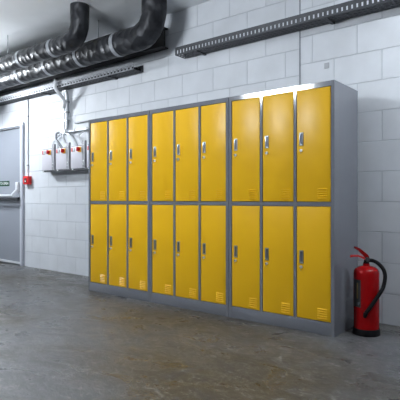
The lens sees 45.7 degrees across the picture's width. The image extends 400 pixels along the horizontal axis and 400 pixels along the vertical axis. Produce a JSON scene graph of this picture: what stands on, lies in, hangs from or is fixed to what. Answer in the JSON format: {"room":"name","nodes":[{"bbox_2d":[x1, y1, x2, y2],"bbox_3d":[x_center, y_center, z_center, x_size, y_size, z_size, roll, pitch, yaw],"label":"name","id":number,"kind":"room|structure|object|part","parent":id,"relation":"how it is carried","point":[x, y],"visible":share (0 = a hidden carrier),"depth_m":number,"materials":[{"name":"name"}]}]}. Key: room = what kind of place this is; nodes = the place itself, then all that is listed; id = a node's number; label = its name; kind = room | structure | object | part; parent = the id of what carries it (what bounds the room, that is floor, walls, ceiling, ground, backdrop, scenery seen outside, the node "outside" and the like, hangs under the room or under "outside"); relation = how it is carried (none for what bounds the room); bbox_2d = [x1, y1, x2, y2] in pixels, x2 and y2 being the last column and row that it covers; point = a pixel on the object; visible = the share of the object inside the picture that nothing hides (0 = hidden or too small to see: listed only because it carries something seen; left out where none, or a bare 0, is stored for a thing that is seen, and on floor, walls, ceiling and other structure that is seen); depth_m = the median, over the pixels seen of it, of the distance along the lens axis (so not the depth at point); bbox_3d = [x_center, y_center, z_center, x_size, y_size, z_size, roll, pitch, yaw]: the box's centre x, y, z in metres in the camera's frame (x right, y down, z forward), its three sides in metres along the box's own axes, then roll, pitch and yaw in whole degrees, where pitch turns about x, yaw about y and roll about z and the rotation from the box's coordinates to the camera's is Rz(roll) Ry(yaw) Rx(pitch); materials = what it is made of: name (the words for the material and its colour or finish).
{"room":"changing room","nodes":[
{"label":"changing room","id":0,"kind":"room"},
{"bbox_2d":[0,0,210,56],"bbox_3d":[-1.994,-2.058,2.470,11.000,0.150,6.560,0,0,39],"label":"ceiling","id":1,"kind":"structure","parent":0,"point":[26,23],"depth_m":5.20,"materials":[{"name":"white paint"}]},
{"bbox_2d":[0,2,88,74],"bbox_3d":[-2.981,-1.771,6.260,4.677,0.463,0.197,0,0,39],"label":"duct","id":2,"kind":"object","parent":1,"relation":"hanging from","point":[76,35],"visible":1,"depth_m":4.99,"materials":[{"name":"metal"}]},
{"bbox_2d":[0,0,166,89],"bbox_3d":[-2.465,-1.758,6.321,5.406,0.489,0.259,0,0,39],"label":"pipes","id":3,"kind":"object","parent":1,"relation":"hanging from","point":[139,37],"visible":0.84,"depth_m":5.04,"materials":[{"name":"metal"}]},
{"bbox_2d":[0,0,399,325],"bbox_3d":[-0.005,-0.508,4.951,11.000,2.950,0.200,0,0,39],"label":"wall","id":4,"kind":"structure","parent":0,"point":[362,53],"depth_m":4.60,"materials":[{"name":"white brick"}]},
{"bbox_2d":[0,127,19,264],"bbox_3d":[-3.002,-0.046,7.147,0.935,2.003,0.163,0,0,39],"label":"door","id":5,"kind":"structure","parent":4,"relation":"in","point":[9,138],"depth_m":7.07,"materials":[{"name":"grey paint"}]},
{"bbox_3d":[-2.962,-0.008,7.153,0.850,0.040,0.038,0,0,39],"label":"push bar rail","id":6,"kind":"part","parent":5,"relation":"part of","materials":[{"name":"metal"}]},
{"bbox_3d":[-2.678,-0.093,6.860,0.045,0.114,0.119,0,0,39],"label":"push bar arm","id":7,"kind":"part","parent":5,"relation":"part of","materials":[{"name":"silver metal"}]},
{"bbox_2d":[0,122,23,265],"bbox_3d":[-2.966,-0.073,7.190,1.088,2.080,0.050,0,0,39],"label":"door frame","id":8,"kind":"structure","parent":4,"relation":"attached to","point":[20,123],"depth_m":6.86,"materials":[{"name":"paint"}]},
{"bbox_2d":[21,125,23,265],"bbox_3d":[-2.560,-0.049,6.864,0.047,2.032,0.052,0,0,39],"label":"trim","id":9,"kind":"structure","parent":4,"relation":"attached to","point":[22,126],"depth_m":6.84,"materials":[{"name":"grey paint"}]},
{"bbox_2d":[23,176,31,184],"bbox_3d":[-2.459,-0.269,6.749,0.130,0.118,0.064,0,0,39],"label":"fire alarm","id":10,"kind":"object","parent":4,"relation":"attached to","point":[26,179],"visible":1,"depth_m":6.72,"materials":[{"name":"red plastic"}]},
{"bbox_2d":[26,99,28,175],"bbox_3d":[-2.463,-0.881,6.776,0.034,1.104,0.026,0,0,39],"label":"conduit","id":11,"kind":"object","parent":4,"relation":"attached to","point":[27,116],"visible":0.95,"depth_m":6.77,"materials":[{"name":"white plastic"}]},
{"bbox_2d":[42,149,51,170],"bbox_3d":[-2.019,-0.527,6.338,0.230,0.285,0.155,0,0,39],"label":"switch box","id":12,"kind":"object","parent":4,"relation":"attached to","point":[46,153],"visible":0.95,"depth_m":6.30,"materials":[{"name":"metal"}]},
{"bbox_2d":[56,147,65,169],"bbox_3d":[-1.771,-0.527,6.139,0.230,0.285,0.155,0,0,39],"label":"switch box","id":13,"kind":"object","parent":4,"relation":"attached to","point":[60,152],"visible":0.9,"depth_m":6.11,"materials":[{"name":"metal"}]},
{"bbox_2d":[54,132,62,147],"bbox_3d":[-1.856,-0.778,6.242,0.150,0.236,0.075,0,0,39],"label":"cable","id":14,"kind":"object","parent":13,"relation":"attached to","point":[56,133],"visible":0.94,"depth_m":6.23,"materials":[{"name":"white plastic"}]},
{"bbox_2d":[43,140,88,171],"bbox_3d":[-1.603,-0.541,6.020,1.208,0.360,0.130,0,0,39],"label":"mounting frame","id":15,"kind":"object","parent":4,"relation":"attached to","point":[84,142],"visible":0.76,"depth_m":6.01,"materials":[{"name":"metal"}]},
{"bbox_3d":[-1.629,-0.372,5.994,1.200,0.022,0.040,0,0,39],"label":"rail","id":16,"kind":"part","parent":15,"relation":"part of","materials":[{"name":"metal"}]},
{"bbox_2d":[62,90,69,128],"bbox_3d":[-1.755,-1.171,6.185,0.104,0.506,0.063,0,0,39],"label":"conduit","id":17,"kind":"object","parent":4,"relation":"attached to","point":[65,112],"visible":0.9,"depth_m":6.16,"materials":[{"name":"white plastic"}]},
{"bbox_2d":[0,62,142,105],"bbox_3d":[-2.536,-1.458,6.749,4.760,0.091,0.160,0,0,39],"label":"cable tray","id":18,"kind":"object","parent":4,"relation":"attached to","point":[109,76],"visible":0.99,"depth_m":5.90,"materials":[{"name":"grey metal"}]},
{"bbox_2d":[54,79,65,107],"bbox_3d":[-1.800,-1.355,6.097,0.082,0.359,0.158,0,0,39],"label":"conduit","id":19,"kind":"object","parent":18,"relation":"attached to","point":[57,91],"visible":1,"depth_m":6.07,"materials":[{"name":"white plastic"}]},
{"bbox_2d":[1,67,134,100],"bbox_3d":[-2.571,-1.448,6.713,4.710,0.034,0.039,0,0,39],"label":"power cable","id":20,"kind":"object","parent":18,"relation":"in","point":[129,67],"visible":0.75,"depth_m":5.83,"materials":[{"name":"plastic"}]},
{"bbox_2d":[2,68,140,104],"bbox_3d":[-2.514,-1.448,6.785,4.710,0.034,0.039,0,0,39],"label":"power cable","id":21,"kind":"object","parent":18,"relation":"in","point":[139,69],"visible":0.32,"depth_m":5.78,"materials":[{"name":"black rubber"}]},
{"bbox_2d":[60,127,88,133],"bbox_3d":[-1.496,-0.878,5.973,0.905,0.072,0.070,0,0,39],"label":"conduit","id":22,"kind":"object","parent":4,"relation":"attached to","point":[63,131],"visible":0.74,"depth_m":6.06,"materials":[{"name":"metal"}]},
{"bbox_2d":[71,145,81,168],"bbox_3d":[-1.522,-0.527,5.939,0.230,0.285,0.155,0,0,39],"label":"switch box","id":23,"kind":"object","parent":4,"relation":"attached to","point":[76,151],"visible":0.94,"depth_m":5.91,"materials":[{"name":"metal"}]},
{"bbox_2d":[65,133,77,145],"bbox_3d":[-1.642,-0.762,6.047,0.220,0.193,0.045,0,0,32],"label":"cable","id":24,"kind":"object","parent":23,"relation":"attached to","point":[72,136],"visible":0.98,"depth_m":6.00,"materials":[{"name":"plastic"}]},
{"bbox_2d":[0,27,167,93],"bbox_3d":[-2.380,-1.723,6.656,5.140,0.220,0.110,0,0,39],"label":"steel beam","id":25,"kind":"structure","parent":4,"relation":"attached to","point":[159,45],"depth_m":5.64,"materials":[{"name":"black metal"}]},
{"bbox_2d":[87,144,88,167],"bbox_3d":[-1.273,-0.527,5.740,0.230,0.285,0.155,0,0,39],"label":"switch box","id":26,"kind":"object","parent":4,"relation":"attached to","point":[87,144],"visible":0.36,"depth_m":5.76,"materials":[{"name":"metal"}]},
{"bbox_2d":[74,116,110,123],"bbox_3d":[-1.328,-0.978,5.866,0.710,0.021,0.022,0,0,39],"label":"conduit","id":27,"kind":"object","parent":4,"relation":"attached to","point":[109,116],"visible":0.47,"depth_m":5.95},
{"bbox_2d":[175,0,399,58],"bbox_3d":[0.815,-1.494,4.063,2.610,0.091,0.160,0,0,39],"label":"cable tray","id":28,"kind":"object","parent":4,"relation":"attached to","point":[382,5],"visible":1,"depth_m":4.05,"materials":[{"name":"metal"}]},
{"bbox_2d":[299,0,300,84],"bbox_3d":[0.871,-0.508,4.125,0.012,2.950,0.013,0,0,39],"label":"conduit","id":29,"kind":"structure","parent":4,"relation":"attached to","point":[299,0],"depth_m":4.12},
{"bbox_2d":[0,262,399,399],"bbox_3d":[-1.994,1.042,2.470,11.000,0.150,6.560,0,0,39],"label":"floor","id":30,"kind":"structure","parent":0,"point":[61,339],"depth_m":2.95,"materials":[{"name":"concrete"}]},
{"bbox_2d":[89,110,149,301],"bbox_3d":[-0.696,0.065,4.904,0.904,1.804,0.471,0,0,39],"label":"locker","id":31,"kind":"object","parent":30,"relation":"on","point":[119,145],"visible":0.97,"depth_m":4.72,"materials":[{"name":"yellow metal"}]},
{"bbox_3d":[-1.049,-0.390,4.929,0.263,0.816,0.025,0,0,39],"label":"door","id":32,"kind":"part","parent":31,"relation":"part of","materials":[{"name":"yellow metal"}]},
{"bbox_3d":[-1.049,0.462,4.929,0.263,0.818,0.025,0,0,39],"label":"door","id":33,"kind":"part","parent":31,"relation":"part of","materials":[{"name":"yellow metal"}]},
{"bbox_3d":[-0.822,-0.390,4.747,0.263,0.816,0.025,0,0,39],"label":"door","id":34,"kind":"part","parent":31,"relation":"part of","materials":[{"name":"yellow metal"}]},
{"bbox_3d":[-0.822,0.462,4.747,0.263,0.818,0.025,0,0,39],"label":"door","id":35,"kind":"part","parent":31,"relation":"part of","materials":[{"name":"yellow metal"}]},
{"bbox_3d":[-0.595,-0.390,4.564,0.263,0.816,0.025,0,0,39],"label":"door","id":36,"kind":"part","parent":31,"relation":"part of","materials":[{"name":"yellow metal"}]},
{"bbox_3d":[-0.595,0.462,4.564,0.263,0.818,0.025,0,0,39],"label":"door","id":37,"kind":"part","parent":31,"relation":"part of","materials":[{"name":"yellow metal"}]},
{"bbox_2d":[150,97,228,316],"bbox_3d":[0.013,0.065,4.336,0.904,1.804,0.471,0,0,39],"label":"locker","id":38,"kind":"object","parent":30,"relation":"on","point":[189,143],"visible":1,"depth_m":4.15,"materials":[{"name":"yellow metal"}]},
{"bbox_3d":[-0.341,-0.390,4.361,0.263,0.816,0.025,0,0,39],"label":"door","id":39,"kind":"part","parent":38,"relation":"part of","materials":[{"name":"yellow metal"}]},
{"bbox_3d":[-0.341,0.462,4.361,0.263,0.818,0.025,0,0,39],"label":"door","id":40,"kind":"part","parent":38,"relation":"part of","materials":[{"name":"yellow metal"}]},
{"bbox_3d":[-0.114,-0.390,4.179,0.263,0.816,0.025,0,0,39],"label":"door","id":41,"kind":"part","parent":38,"relation":"part of","materials":[{"name":"yellow metal"}]},
{"bbox_3d":[-0.114,0.462,4.179,0.263,0.818,0.025,0,0,39],"label":"door","id":42,"kind":"part","parent":38,"relation":"part of","materials":[{"name":"yellow metal"}]},
{"bbox_3d":[0.114,-0.390,3.997,0.263,0.816,0.025,0,0,39],"label":"door","id":43,"kind":"part","parent":38,"relation":"part of","materials":[{"name":"yellow metal"}]},
{"bbox_3d":[0.114,0.462,3.997,0.263,0.818,0.025,0,0,39],"label":"door","id":44,"kind":"part","parent":38,"relation":"part of","materials":[{"name":"yellow metal"}]},
{"bbox_2d":[229,80,357,336],"bbox_3d":[0.721,0.065,3.768,0.904,1.804,0.471,0,0,39],"label":"locker","id":45,"kind":"object","parent":30,"relation":"on","point":[293,151],"visible":1,"depth_m":3.54,"materials":[{"name":"yellow metal"}]},
{"bbox_3d":[0.368,-0.390,3.793,0.263,0.816,0.025,0,0,39],"label":"door","id":46,"kind":"part","parent":45,"relation":"part of","materials":[{"name":"yellow metal"}]},
{"bbox_3d":[0.368,0.462,3.793,0.263,0.818,0.025,0,0,39],"label":"door","id":47,"kind":"part","parent":45,"relation":"part of","materials":[{"name":"yellow metal"}]},
{"bbox_3d":[0.595,-0.390,3.611,0.263,0.816,0.025,0,0,39],"label":"door","id":48,"kind":"part","parent":45,"relation":"part of","materials":[{"name":"yellow metal"}]},
{"bbox_3d":[0.595,0.462,3.611,0.263,0.818,0.025,0,0,39],"label":"door","id":49,"kind":"part","parent":45,"relation":"part of","materials":[{"name":"yellow metal"}]},
{"bbox_3d":[0.822,-0.390,3.429,0.263,0.816,0.025,0,0,39],"label":"door","id":50,"kind":"part","parent":45,"relation":"part of","materials":[{"name":"yellow metal"}]},
{"bbox_3d":[0.822,0.462,3.429,0.263,0.818,0.025,0,0,39],"label":"door","id":51,"kind":"part","parent":45,"relation":"part of","materials":[{"name":"yellow metal"}]},
{"bbox_2d":[350,246,386,336],"bbox_3d":[1.200,0.653,3.396,0.200,0.627,0.221,0,0,-30],"label":"fire extinguisher","id":52,"kind":"object","parent":30,"relation":"on","point":[366,292],"visible":1,"depth_m":3.34,"materials":[{"name":"red metal"}]},
{"bbox_3d":[1.118,0.669,3.376,0.008,0.195,0.067,0,0,-24],"label":"label panel","id":53,"kind":"part","parent":52,"relation":"part of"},
{"bbox_3d":[1.143,0.419,3.411,0.125,0.036,0.022,0,0,0],"label":"carry handle","id":54,"kind":"part","parent":52,"relation":"part of","materials":[{"name":"red plastic"}]},
{"bbox_3d":[1.162,0.384,3.411,0.109,0.087,0.020,0,0,0],"label":"squeeze lever","id":55,"kind":"part","parent":52,"relation":"part of","materials":[{"name":"red metal"}]}
]}

